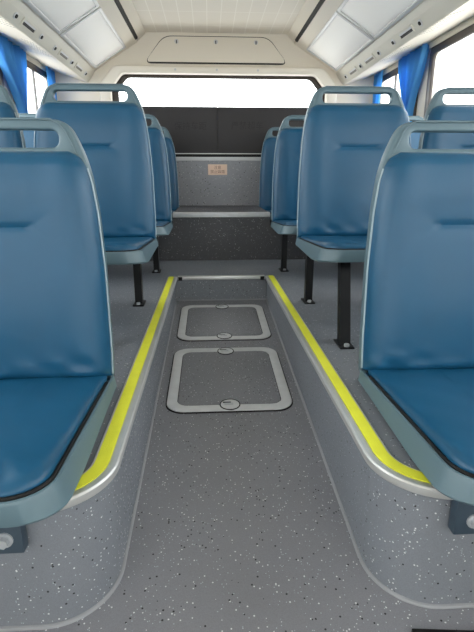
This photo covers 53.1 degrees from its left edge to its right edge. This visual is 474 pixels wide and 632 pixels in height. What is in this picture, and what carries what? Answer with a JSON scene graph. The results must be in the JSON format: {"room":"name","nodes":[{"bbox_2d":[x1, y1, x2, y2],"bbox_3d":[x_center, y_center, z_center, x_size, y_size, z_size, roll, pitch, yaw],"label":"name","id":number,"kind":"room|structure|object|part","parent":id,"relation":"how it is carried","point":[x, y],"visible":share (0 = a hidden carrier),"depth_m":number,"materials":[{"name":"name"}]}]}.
{"room":"vehicle interior","nodes":[
{"label":"vehicle interior","id":0,"kind":"room"},
{"bbox_2d":[3,75,46,98],"bbox_3d":[-1.341,0.146,-0.072,0.030,2.060,9.130,-1,16,-3],"label":"wall","id":1,"kind":"structure","parent":0,"point":[6,86],"depth_m":3.19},
{"bbox_2d":[0,68,3,86],"bbox_3d":[-1.478,-1.086,2.391,0.032,0.919,1.530,-1,16,-3],"label":"window","id":2,"kind":"structure","parent":1,"relation":"in","point":[1,72],"depth_m":3.03,"materials":[{"name":"clear glass"}]},
{"bbox_2d":[0,34,27,112],"bbox_3d":[-1.482,-1.398,3.176,0.060,0.822,0.580,-1,16,-3],"label":"curtain","id":3,"kind":"object","parent":1,"relation":"hanging from","point":[13,60],"visible":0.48,"depth_m":3.17,"materials":[{"name":"blue fabric"}]},
{"bbox_2d":[13,60,47,112],"bbox_3d":[-1.554,-1.471,3.693,0.032,0.919,0.850,-1,16,-3],"label":"window","id":4,"kind":"structure","parent":1,"relation":"in","point":[31,66],"depth_m":3.64,"materials":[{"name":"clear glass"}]},
{"bbox_2d":[26,54,45,71],"bbox_3d":[-1.324,-0.770,-0.358,0.042,0.055,9.100,-1,16,-3],"label":"trim","id":5,"kind":"structure","parent":1,"relation":"attached to","point":[29,58],"depth_m":3.63,"materials":[{"name":"white plastic"}]},
{"bbox_2d":[0,0,94,82],"bbox_3d":[-1.148,-0.801,-0.346,0.415,0.208,9.120,-1,16,-3],"label":"ceiling","id":6,"kind":"structure","parent":0,"point":[8,8],"depth_m":2.96,"materials":[{"name":"beige plastic"}]},
{"bbox_2d":[0,16,18,30],"bbox_3d":[-1.224,-1.520,2.403,0.084,0.028,0.390,-1,16,-3],"label":"ceiling vent","id":7,"kind":"object","parent":6,"relation":"in","point":[4,22],"visible":1,"depth_m":2.51,"materials":[{"name":"white plastic"}]},
{"bbox_2d":[13,12,17,18],"bbox_3d":[-1.146,-1.554,2.450,0.028,0.033,0.038,-1,16,-3],"label":"air nozzle","id":8,"kind":"object","parent":6,"relation":"attached to","point":[15,15],"visible":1,"depth_m":2.44,"materials":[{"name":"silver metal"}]},
{"bbox_2d":[20,17,37,34],"bbox_3d":[-1.156,-1.607,2.632,0.035,0.041,0.200,-1,16,-3],"label":"ceiling vent","id":9,"kind":"object","parent":6,"relation":"in","point":[26,24],"visible":1,"depth_m":2.62,"materials":[{"name":"beige plastic"}]},
{"bbox_2d":[20,38,52,57],"bbox_3d":[-1.273,-1.710,3.033,0.084,0.028,0.390,-1,16,-3],"label":"ceiling vent","id":10,"kind":"object","parent":6,"relation":"in","point":[33,45],"visible":1,"depth_m":3.01,"materials":[{"name":"white plastic"}]},
{"bbox_2d":[45,65,56,99],"bbox_3d":[-1.528,-1.637,3.985,0.023,0.822,0.230,-1,16,-3],"label":"curtain","id":11,"kind":"object","parent":6,"relation":"hanging from","point":[50,73],"visible":0.21,"depth_m":3.87,"materials":[{"name":"blue fabric"}]},
{"bbox_2d":[57,49,69,61],"bbox_3d":[-1.193,-1.794,3.264,0.035,0.041,0.200,-1,16,-3],"label":"ceiling vent","id":12,"kind":"object","parent":6,"relation":"in","point":[62,54],"visible":1,"depth_m":3.26,"materials":[{"name":"beige plastic"}]},
{"bbox_2d":[74,63,83,72],"bbox_3d":[-1.216,-1.907,3.647,0.035,0.041,0.200,-1,16,-3],"label":"ceiling vent","id":13,"kind":"object","parent":6,"relation":"in","point":[78,67],"visible":1,"depth_m":3.64,"materials":[{"name":"beige plastic"}]},
{"bbox_2d":[21,0,136,69],"bbox_3d":[-0.773,-0.929,-0.362,0.396,0.272,9.120,-1,16,-3],"label":"ceiling","id":14,"kind":"structure","parent":0,"point":[109,7],"depth_m":3.35,"materials":[{"name":"beige plastic"}]},
{"bbox_2d":[23,0,98,33],"bbox_3d":[-0.962,-1.718,2.501,0.274,0.172,0.960,-1,16,-3],"label":"ceiling panel","id":15,"kind":"object","parent":14,"relation":"attached to","point":[59,15],"visible":1,"depth_m":2.77,"materials":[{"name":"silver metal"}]},
{"bbox_2d":[60,6,125,67],"bbox_3d":[-1.018,-1.997,3.444,0.274,0.172,0.960,-1,16,-3],"label":"ceiling panel","id":16,"kind":"object","parent":14,"relation":"attached to","point":[94,37],"visible":0.94,"depth_m":3.35,"materials":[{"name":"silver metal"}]},
{"bbox_2d":[119,0,144,39],"bbox_3d":[-0.559,-1.074,-0.392,0.105,0.103,9.120,-1,16,-3],"label":"ceiling","id":17,"kind":"structure","parent":0,"point":[127,5],"depth_m":3.49,"materials":[{"name":"beige plastic"}]},
{"bbox_2d":[55,32,373,102],"bbox_3d":[-0.171,-1.474,4.285,2.870,2.100,0.060,-1,16,-3],"label":"wall","id":18,"kind":"structure","parent":0,"point":[138,53],"depth_m":4.04,"materials":[{"name":"beige plastic"}]},
{"bbox_2d":[114,0,137,39],"bbox_3d":[-0.582,-1.016,-0.439,0.052,0.062,9.000,-1,16,-3],"label":"trim","id":19,"kind":"structure","parent":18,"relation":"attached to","point":[117,2],"depth_m":3.36,"materials":[{"name":"black rubber"}]},
{"bbox_2d":[147,36,284,64],"bbox_3d":[-0.174,-2.252,4.016,1.177,0.212,0.018,-1,16,-3],"label":"hatch cover","id":20,"kind":"object","parent":18,"relation":"attached to","point":[170,49],"visible":1,"depth_m":4.01,"materials":[{"name":"beige plastic"}]},
{"bbox_2d":[100,65,336,102],"bbox_3d":[-0.149,-1.714,4.178,2.040,0.860,0.108,-1,16,-3],"label":"window frame","id":21,"kind":"structure","parent":18,"relation":"in","point":[113,76],"depth_m":4.05,"materials":[{"name":"white plastic"}]},
{"bbox_2d":[176,161,260,205],"bbox_3d":[-0.147,-1.063,3.954,2.870,0.499,0.030,-1,16,-3],"label":"wall","id":22,"kind":"structure","parent":0,"point":[240,186],"depth_m":3.93,"materials":[{"name":"plastic"}]},
{"bbox_2d":[208,164,226,174],"bbox_3d":[-0.159,-1.203,3.896,0.156,0.084,0.002,-1,16,-3],"label":"warning sticker","id":23,"kind":"object","parent":22,"relation":"attached to","point":[213,169],"visible":1,"depth_m":3.90,"materials":[{"name":"beige paper"}]},
{"bbox_2d":[176,157,260,160],"bbox_3d":[-0.147,-1.291,3.898,2.870,0.030,0.068,-1,16,-3],"label":"trim","id":24,"kind":"structure","parent":22,"relation":"attached to","point":[177,158],"depth_m":3.87,"materials":[{"name":"grey metal"}]},
{"bbox_2d":[176,154,260,156],"bbox_3d":[-0.147,-1.316,3.891,2.870,0.022,0.045,-1,16,-3],"label":"trim","id":25,"kind":"structure","parent":22,"relation":"attached to","point":[177,155],"depth_m":3.87,"materials":[{"name":"silver metal"}]},
{"bbox_2d":[132,0,305,33],"bbox_3d":[0.087,-1.120,-0.367,1.400,0.050,9.120,-1,16,-3],"label":"ceiling","id":26,"kind":"structure","parent":0,"point":[184,16],"depth_m":3.53,"materials":[{"name":"beige plastic"}]},
{"bbox_2d":[149,205,305,260],"bbox_3d":[-0.122,-0.654,3.612,2.870,0.318,0.879,-1,16,-3],"label":"step","id":27,"kind":"structure","parent":0,"point":[190,238],"depth_m":3.20,"materials":[{"name":"plastic"}]},
{"bbox_2d":[161,126,178,220],"bbox_3d":[-0.699,-1.052,3.471,0.539,0.684,0.668,-1,16,-3],"label":"seat","id":28,"kind":"object","parent":27,"relation":"on","point":[172,163],"visible":0.19,"depth_m":3.69,"materials":[{"name":"blue plastic"}]},
{"bbox_2d":[164,137,178,210],"bbox_3d":[-0.719,-1.099,3.693,0.514,0.565,0.110,-1,16,-3],"label":"cushion","id":29,"kind":"object","parent":28,"relation":"on","point":[172,163],"depth_m":3.69,"materials":[{"name":"blue leather"}]},
{"bbox_3d":[-0.476,-1.093,3.733,0.017,0.521,0.075,-11,20,-32],"label":"edge trim","id":30,"kind":"part","parent":28,"relation":"part of","materials":[{"name":"blue"}]},
{"bbox_2d":[173,212,269,217],"bbox_3d":[-0.102,-0.675,3.161,0.646,0.031,0.045,-1,16,-3],"label":"edging","id":31,"kind":"object","parent":27,"relation":"attached to","point":[175,214],"depth_m":3.14,"materials":[{"name":"metal"}]},
{"bbox_2d":[259,127,279,219],"bbox_3d":[0.440,-1.071,3.533,0.539,0.684,0.668,-1,16,-3],"label":"seat","id":32,"kind":"object","parent":27,"relation":"on","point":[268,148],"visible":0.18,"depth_m":3.72,"materials":[{"name":"blue plastic"}]},
{"bbox_3d":[0.190,-1.104,3.769,0.017,0.521,0.075,8,18,26],"label":"edge trim","id":33,"kind":"part","parent":32,"relation":"part of","materials":[{"name":"blue"}]},
{"bbox_2d":[259,137,276,209],"bbox_3d":[0.435,-1.118,3.756,0.514,0.565,0.110,-1,16,-3],"label":"cushion","id":34,"kind":"object","parent":32,"relation":"on","point":[268,149],"depth_m":3.72,"materials":[{"name":"blue leather"}]},
{"bbox_2d":[0,259,473,626],"bbox_3d":[-0.063,0.026,2.737,2.870,0.500,3.805,-1,16,-3],"label":"floor","id":35,"kind":"structure","parent":0,"point":[73,557],"depth_m":1.01,"materials":[{"name":"grey plastic"}]},
{"bbox_2d":[0,85,25,147],"bbox_3d":[-1.142,-0.445,1.818,0.524,0.924,0.668,-1,16,-3],"label":"seat","id":36,"kind":"object","parent":35,"relation":"on","point":[8,138],"visible":0.23,"depth_m":1.98,"materials":[{"name":"blue plastic"}]},
{"bbox_2d":[0,102,22,147],"bbox_3d":[-1.154,-0.608,2.006,0.514,0.565,0.110,-1,16,-3],"label":"cushion","id":37,"kind":"object","parent":36,"relation":"on","point":[8,138],"depth_m":1.97,"materials":[{"name":"blue leather"}]},
{"bbox_2d":[19,113,35,147],"bbox_3d":[-1.188,-0.700,2.701,0.524,0.912,0.668,-1,16,-3],"label":"seat","id":38,"kind":"object","parent":35,"relation":"on","point":[28,135],"visible":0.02,"depth_m":2.83,"materials":[{"name":"blue plastic"}]},
{"bbox_2d":[23,131,33,147],"bbox_3d":[-1.200,-0.856,2.890,0.514,0.565,0.110,-1,16,-3],"label":"cushion","id":39,"kind":"object","parent":38,"relation":"on","point":[28,135],"depth_m":2.83,"materials":[{"name":"blue leather"}]},
{"bbox_2d":[0,118,116,553],"bbox_3d":[-0.567,-0.029,0.966,0.539,0.760,0.668,-1,16,-3],"label":"seat","id":40,"kind":"object","parent":35,"relation":"on","point":[58,385],"visible":1,"depth_m":1.15,"materials":[{"name":"blue leather"}]},
{"bbox_2d":[0,376,106,496],"bbox_3d":[-0.572,0.221,0.982,0.494,0.057,0.522,-1,16,-3],"label":"seat cushion","id":41,"kind":"object","parent":40,"relation":"on","point":[43,419],"depth_m":0.96,"materials":[{"name":"blue leather"}]},
{"bbox_2d":[0,151,111,378],"bbox_3d":[-0.588,-0.113,1.176,0.514,0.565,0.110,-1,16,-3],"label":"cushion","id":42,"kind":"object","parent":40,"relation":"on","point":[56,322],"depth_m":1.16,"materials":[{"name":"blue leather"}]},
{"bbox_3d":[-0.345,-0.107,1.217,0.017,0.521,0.075,-11,20,-32],"label":"edge trim","id":43,"kind":"part","parent":40,"relation":"part of","materials":[{"name":"blue"}]},
{"bbox_2d":[34,83,157,306],"bbox_3d":[-0.595,-0.433,1.776,0.539,0.924,0.816,-1,16,-3],"label":"seat","id":44,"kind":"object","parent":35,"relation":"on","point":[113,136],"visible":0.65,"depth_m":2.00,"materials":[{"name":"blue plastic"}]},
{"bbox_2d":[34,102,155,238],"bbox_3d":[-0.619,-0.616,2.035,0.514,0.565,0.110,-1,16,-3],"label":"cushion","id":45,"kind":"object","parent":44,"relation":"on","point":[113,136],"depth_m":2.01,"materials":[{"name":"blue leather"}]},
{"bbox_2d":[104,237,152,250],"bbox_3d":[-0.603,-0.282,1.840,0.494,0.057,0.522,-1,16,-3],"label":"seat cushion","id":46,"kind":"object","parent":44,"relation":"on","point":[111,243],"depth_m":1.75,"materials":[{"name":"blue leather"}]},
{"bbox_3d":[-0.437,-0.177,2.089,0.032,0.248,0.032,-1,16,-3],"label":"leg","id":47,"kind":"part","parent":44,"relation":"part of","materials":[{"name":"black paint"}]},
{"bbox_3d":[-0.437,-0.057,2.124,0.048,0.006,0.092,-1,16,-3],"label":"foot plate","id":48,"kind":"part","parent":44,"relation":"part of","materials":[{"name":"black paint"}]},
{"bbox_3d":[-0.377,-0.610,2.075,0.017,0.521,0.075,-11,20,-32],"label":"edge trim","id":49,"kind":"part","parent":44,"relation":"part of","materials":[{"name":"blue plastic"}]},
{"bbox_2d":[60,277,176,510],"bbox_3d":[-0.386,0.062,1.742,0.207,0.020,1.938,-1,16,-3],"label":"edging","id":50,"kind":"object","parent":35,"relation":"attached to","point":[106,463],"visible":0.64,"depth_m":1.12,"materials":[{"name":"metal"}]},
{"bbox_2d":[145,114,172,272],"bbox_3d":[-0.653,-0.708,2.730,0.539,0.912,0.668,-1,16,-3],"label":"seat","id":51,"kind":"object","parent":35,"relation":"on","point":[159,156],"visible":0.27,"depth_m":2.90,"materials":[{"name":"blue leather"}]},
{"bbox_3d":[-0.481,-0.383,2.809,0.032,0.236,0.032,-1,16,-3],"label":"leg","id":52,"kind":"part","parent":51,"relation":"part of","materials":[{"name":"black paint"}]},
{"bbox_2d":[147,127,170,221],"bbox_3d":[-0.673,-0.865,2.919,0.514,0.565,0.110,-1,16,-3],"label":"cushion","id":53,"kind":"object","parent":51,"relation":"on","point":[159,156],"depth_m":2.91,"materials":[{"name":"blue leather"}]},
{"bbox_2d":[156,221,168,225],"bbox_3d":[-0.657,-0.531,2.724,0.494,0.057,0.522,-1,16,-3],"label":"seat cushion","id":54,"kind":"object","parent":51,"relation":"on","point":[158,223],"depth_m":2.64,"materials":[{"name":"blue leather"}]},
{"bbox_3d":[-0.431,-0.859,2.959,0.017,0.521,0.075,-11,20,-32],"label":"edge trim","id":55,"kind":"part","parent":51,"relation":"part of","materials":[{"name":"blue plastic"}]},
{"bbox_2d":[178,275,264,280],"bbox_3d":[-0.089,-0.218,2.695,0.494,0.023,0.032,-1,16,-3],"label":"edging","id":56,"kind":"object","parent":35,"relation":"attached to","point":[199,277],"visible":1,"depth_m":2.69,"materials":[{"name":"metal"}]},
{"bbox_2d":[0,298,473,631],"bbox_3d":[-0.010,0.245,1.825,2.870,0.145,1.940,-1,16,-3],"label":"edging","id":57,"kind":"object","parent":35,"relation":"attached to","point":[407,600],"visible":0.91,"depth_m":1.05,"materials":[{"name":"grey plastic"}]},
{"bbox_2d":[271,115,305,271],"bbox_3d":[0.486,-0.727,2.792,0.539,0.912,0.668,-1,16,-3],"label":"seat","id":58,"kind":"object","parent":35,"relation":"on","point":[288,141],"visible":0.44,"depth_m":2.94,"materials":[{"name":"blue plastic"}]},
{"bbox_3d":[0.236,-0.869,2.996,0.017,0.521,0.075,8,18,26],"label":"edge trim","id":59,"kind":"part","parent":58,"relation":"part of","materials":[{"name":"blue"}]},
{"bbox_3d":[0.283,-0.396,2.850,0.032,0.236,0.032,-1,16,-3],"label":"leg","id":60,"kind":"part","parent":58,"relation":"part of","materials":[{"name":"black paint"}]},
{"bbox_2d":[274,220,296,225],"bbox_3d":[0.497,-0.549,2.787,0.494,0.057,0.522,-1,16,-3],"label":"seat cushion","id":61,"kind":"object","parent":58,"relation":"on","point":[276,222],"depth_m":2.66,"materials":[{"name":"blue leather"}]},
{"bbox_2d":[272,128,302,221],"bbox_3d":[0.481,-0.883,2.982,0.514,0.565,0.110,-1,16,-3],"label":"seat back","id":62,"kind":"object","parent":58,"relation":"on","point":[288,142],"depth_m":2.95,"materials":[{"name":"blue leather"}]},
{"bbox_2d":[295,86,410,348],"bbox_3d":[0.540,-0.451,1.838,0.539,0.924,0.816,-1,16,-3],"label":"seat","id":63,"kind":"object","parent":35,"relation":"on","point":[343,145],"visible":0.7,"depth_m":2.06,"materials":[{"name":"blue leather"}]},
{"bbox_3d":[0.286,-0.621,2.111,0.017,0.521,0.075,8,18,26],"label":"edge trim","id":64,"kind":"part","parent":63,"relation":"part of","materials":[{"name":"blue plastic"}]},
{"bbox_3d":[0.324,-0.069,2.166,0.048,0.006,0.092,-1,16,-3],"label":"foot plate","id":65,"kind":"part","parent":63,"relation":"part of","materials":[{"name":"black paint"}]},
{"bbox_3d":[0.324,-0.189,2.130,0.032,0.248,0.032,-1,16,-3],"label":"leg","id":66,"kind":"part","parent":63,"relation":"part of","materials":[{"name":"black paint"}]},
{"bbox_2d":[301,235,366,248],"bbox_3d":[0.547,-0.301,1.903,0.494,0.057,0.522,-1,16,-3],"label":"seat cushion","id":67,"kind":"object","parent":63,"relation":"on","point":[314,241],"depth_m":1.86,"materials":[{"name":"blue leather"}]},
{"bbox_3d":[0.373,-0.053,1.651,0.042,0.258,0.204,2,17,7],"label":"leg","id":68,"kind":"part","parent":63,"relation":"part of","materials":[{"name":"black paint"}]},
{"bbox_3d":[0.363,0.095,1.611,0.048,0.006,0.092,-1,16,-3],"label":"foot plate","id":69,"kind":"part","parent":63,"relation":"part of","materials":[{"name":"black paint"}]},
{"bbox_2d":[298,105,410,237],"bbox_3d":[0.531,-0.634,2.097,0.514,0.565,0.110,-1,16,-3],"label":"cushion","id":70,"kind":"object","parent":63,"relation":"on","point":[343,147],"depth_m":2.07,"materials":[{"name":"blue leather"}]},
{"bbox_2d":[265,275,452,499],"bbox_3d":[0.318,0.051,1.780,0.207,0.020,1.938,-1,16,-3],"label":"edging","id":71,"kind":"object","parent":35,"relation":"attached to","point":[374,452],"visible":0.78,"depth_m":1.11,"materials":[{"name":"metal"}]},
{"bbox_2d":[358,120,473,534],"bbox_3d":[0.603,-0.048,1.029,0.539,0.760,0.668,-1,16,-3],"label":"seat","id":72,"kind":"object","parent":35,"relation":"on","point":[416,364],"visible":1,"depth_m":1.20,"materials":[{"name":"blue plastic"}]},
{"bbox_3d":[0.352,-0.118,1.255,0.017,0.521,0.075,8,18,26],"label":"edge trim","id":73,"kind":"part","parent":72,"relation":"part of","materials":[{"name":"blue"}]},
{"bbox_2d":[362,152,473,369],"bbox_3d":[0.598,-0.132,1.241,0.514,0.565,0.110,-1,16,-3],"label":"cushion","id":74,"kind":"object","parent":72,"relation":"on","point":[418,288],"depth_m":1.21,"materials":[{"name":"blue leather"}]},
{"bbox_2d":[368,368,473,473],"bbox_3d":[0.614,0.202,1.046,0.494,0.057,0.522,-1,16,-3],"label":"seat cushion","id":75,"kind":"object","parent":72,"relation":"on","point":[437,403],"depth_m":1.05,"materials":[{"name":"blue leather"}]},
{"bbox_2d":[408,116,423,148],"bbox_3d":[1.021,-0.735,2.821,0.524,0.912,0.668,-1,16,-3],"label":"seat","id":76,"kind":"object","parent":35,"relation":"on","point":[415,137],"visible":0.03,"depth_m":2.96,"materials":[{"name":"blue plastic"}]},
{"bbox_2d":[411,133,420,148],"bbox_3d":[1.008,-0.892,3.010,0.514,0.565,0.110,-1,16,-3],"label":"cushion","id":77,"kind":"object","parent":76,"relation":"on","point":[415,137],"depth_m":2.95,"materials":[{"name":"blue leather"}]},
{"bbox_2d":[418,87,473,148],"bbox_3d":[1.083,-0.481,1.939,0.524,0.924,0.668,-1,16,-3],"label":"seat","id":78,"kind":"object","parent":35,"relation":"on","point":[437,109],"visible":0.26,"depth_m":2.08,"materials":[{"name":"blue plastic"}]},
{"bbox_2d":[422,106,473,148],"bbox_3d":[1.070,-0.643,2.127,0.514,0.565,0.110,-1,16,-3],"label":"seat back","id":79,"kind":"object","parent":78,"relation":"on","point":[452,113],"depth_m":2.07,"materials":[{"name":"blue leather"}]},
{"bbox_2d":[7,300,473,631],"bbox_3d":[0.140,1.048,-0.693,2.870,0.251,7.265,-1,16,-3],"label":"floor","id":80,"kind":"structure","parent":0,"point":[239,525],"depth_m":1.09,"materials":[{"name":"plastic"}]},
{"bbox_2d":[177,304,270,340],"bbox_3d":[-0.070,0.024,2.407,0.448,0.043,0.493,-1,16,-3],"label":"floor hatch","id":81,"kind":"object","parent":80,"relation":"on","point":[221,322],"visible":1,"depth_m":2.37,"materials":[{"name":"metal"}]},
{"bbox_3d":[-0.070,0.024,2.409,0.363,0.005,0.407,-1,20,-3],"label":"panel","id":82,"kind":"part","parent":81,"relation":"part of","materials":[{"name":"plastic"}]},
{"bbox_2d":[166,347,292,413],"bbox_3d":[-0.037,0.232,1.849,0.448,0.045,0.523,-1,16,-3],"label":"floor hatch","id":83,"kind":"object","parent":80,"relation":"on","point":[225,379],"visible":1,"depth_m":1.80,"materials":[{"name":"metal"}]},
{"bbox_3d":[-0.037,0.232,1.851,0.363,0.005,0.437,-1,20,-3],"label":"panel","id":84,"kind":"part","parent":83,"relation":"part of","materials":[{"name":"plastic"}]},
{"bbox_3d":[-0.024,0.306,1.643,0.072,0.004,0.072,-1,21,-3],"label":"latch seat","id":85,"kind":"part","parent":83,"relation":"part of","materials":[{"name":"silver metal"}]},
{"bbox_2d":[411,628,473,631],"bbox_3d":[0.529,0.689,0.627,0.420,0.050,0.550,0,16,2],"label":"floor mat","id":86,"kind":"object","parent":80,"relation":"on","point":[413,629],"visible":1,"depth_m":0.89,"materials":[{"name":"black rubber"}]},
{"bbox_2d":[287,0,319,42],"bbox_3d":[0.734,-1.095,-0.322,0.105,0.103,9.120,-1,16,-3],"label":"ceiling","id":87,"kind":"structure","parent":0,"point":[309,6],"depth_m":3.51,"materials":[{"name":"beige plastic"}]},
{"bbox_2d":[295,0,424,72],"bbox_3d":[0.948,-0.957,-0.269,0.396,0.272,9.120,-1,16,-3],"label":"ceiling","id":88,"kind":"structure","parent":0,"point":[329,7],"depth_m":3.38,"materials":[{"name":"beige plastic"}]},
{"bbox_2d":[295,0,324,41],"bbox_3d":[0.763,-1.038,-0.366,0.052,0.062,9.000,-1,16,-3],"label":"trim","id":89,"kind":"structure","parent":88,"relation":"attached to","point":[320,3],"depth_m":3.39,"materials":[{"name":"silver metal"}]},
{"bbox_2d":[307,10,374,70],"bbox_3d":[0.744,-2.025,3.540,0.274,0.172,0.960,-1,16,-3],"label":"ceiling panel","id":90,"kind":"object","parent":88,"relation":"attached to","point":[340,40],"visible":0.93,"depth_m":3.45,"materials":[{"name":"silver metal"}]},
{"bbox_2d":[337,0,422,38],"bbox_3d":[0.800,-1.746,2.597,0.274,0.172,0.960,-1,16,-3],"label":"ceiling panel","id":91,"kind":"object","parent":88,"relation":"attached to","point":[374,17],"visible":1,"depth_m":2.82,"materials":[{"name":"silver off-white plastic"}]},
{"bbox_2d":[336,0,473,84],"bbox_3d":[1.323,-0.841,-0.212,0.415,0.208,9.120,-1,16,-3],"label":"ceiling","id":92,"kind":"structure","parent":0,"point":[429,12],"depth_m":2.85,"materials":[{"name":"beige plastic"}]},
{"bbox_2d":[348,66,358,75],"bbox_3d":[0.922,-1.941,3.763,0.035,0.041,0.200,-1,16,-3],"label":"ceiling vent","id":93,"kind":"object","parent":92,"relation":"in","point":[354,70],"visible":1,"depth_m":3.75,"materials":[{"name":"beige plastic"}]},
{"bbox_2d":[363,53,375,65],"bbox_3d":[0.944,-1.828,3.380,0.035,0.041,0.200,-1,16,-3],"label":"ceiling vent","id":94,"kind":"object","parent":92,"relation":"in","point":[371,57],"visible":1,"depth_m":3.37,"materials":[{"name":"beige plastic"}]},
{"bbox_2d":[372,69,383,102],"bbox_3d":[1.204,-1.681,4.133,0.023,0.822,0.230,-1,16,-3],"label":"curtain","id":95,"kind":"object","parent":92,"relation":"hanging from","point":[378,77],"visible":0.2,"depth_m":4.05,"materials":[{"name":"blue fabric"}]},
{"bbox_2d":[380,44,412,61],"bbox_3d":[1.052,-1.747,3.160,0.084,0.028,0.390,-1,16,-3],"label":"ceiling vent","id":96,"kind":"object","parent":92,"relation":"in","point":[399,50],"visible":1,"depth_m":3.13,"materials":[{"name":"white plastic"}]},
{"bbox_2d":[397,24,415,40],"bbox_3d":[0.982,-1.641,2.748,0.035,0.041,0.200,-1,16,-3],"label":"ceiling vent","id":97,"kind":"object","parent":92,"relation":"in","point":[409,30],"visible":1,"depth_m":2.74,"materials":[{"name":"beige plastic"}]},
{"bbox_2d":[416,9,465,36],"bbox_3d":[1.077,-1.557,2.528,0.084,0.028,0.390,-1,16,-3],"label":"light","id":98,"kind":"object","parent":92,"relation":"in","point":[447,18],"visible":1,"depth_m":2.51,"materials":[{"name":"white plastic"}]},
{"bbox_2d":[380,50,439,117],"bbox_3d":[1.515,0.101,0.083,0.030,2.060,9.130,-1,16,-3],"label":"wall","id":99,"kind":"structure","parent":0,"point":[423,85],"depth_m":3.29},
{"bbox_2d":[380,67,417,121],"bbox_3d":[1.267,-1.516,3.846,0.032,0.919,0.850,-1,16,-3],"label":"window","id":100,"kind":"structure","parent":99,"relation":"in","point":[394,72],"depth_m":3.77,"materials":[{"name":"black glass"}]},
{"bbox_2d":[398,42,428,121],"bbox_3d":[1.245,-1.483,3.463,0.062,0.822,0.490,-1,16,-3],"label":"curtain","id":101,"kind":"object","parent":99,"relation":"hanging from","point":[411,67],"visible":0.54,"depth_m":3.36,"materials":[{"name":"blue fabric"}]},
{"bbox_2d":[383,16,473,75],"bbox_3d":[1.499,-0.815,-0.204,0.042,0.055,9.100,-1,16,-3],"label":"trim","id":102,"kind":"structure","parent":99,"relation":"attached to","point":[470,21],"depth_m":2.93,"materials":[{"name":"white plastic"}]},
{"bbox_2d":[423,24,473,117],"bbox_3d":[1.344,-1.131,2.544,0.032,0.919,1.530,-1,16,-3],"label":"window","id":103,"kind":"structure","parent":99,"relation":"in","point":[468,31],"depth_m":3.09,"materials":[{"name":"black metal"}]},
{"bbox_3d":[-0.159,-1.356,4.102,2.870,0.020,0.380,-1,16,-3],"label":"floor","id":104,"kind":"structure","parent":0,"visible":0},
{"bbox_2d":[142,106,307,153],"bbox_3d":[-0.156,-1.537,3.991,2.240,0.379,0.290,-1,16,-3],"label":"wall panel","id":105,"kind":"object","parent":104,"relation":"on","point":[192,130],"visible":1,"depth_m":3.85,"materials":[{"name":"black plastic"}]}
]}

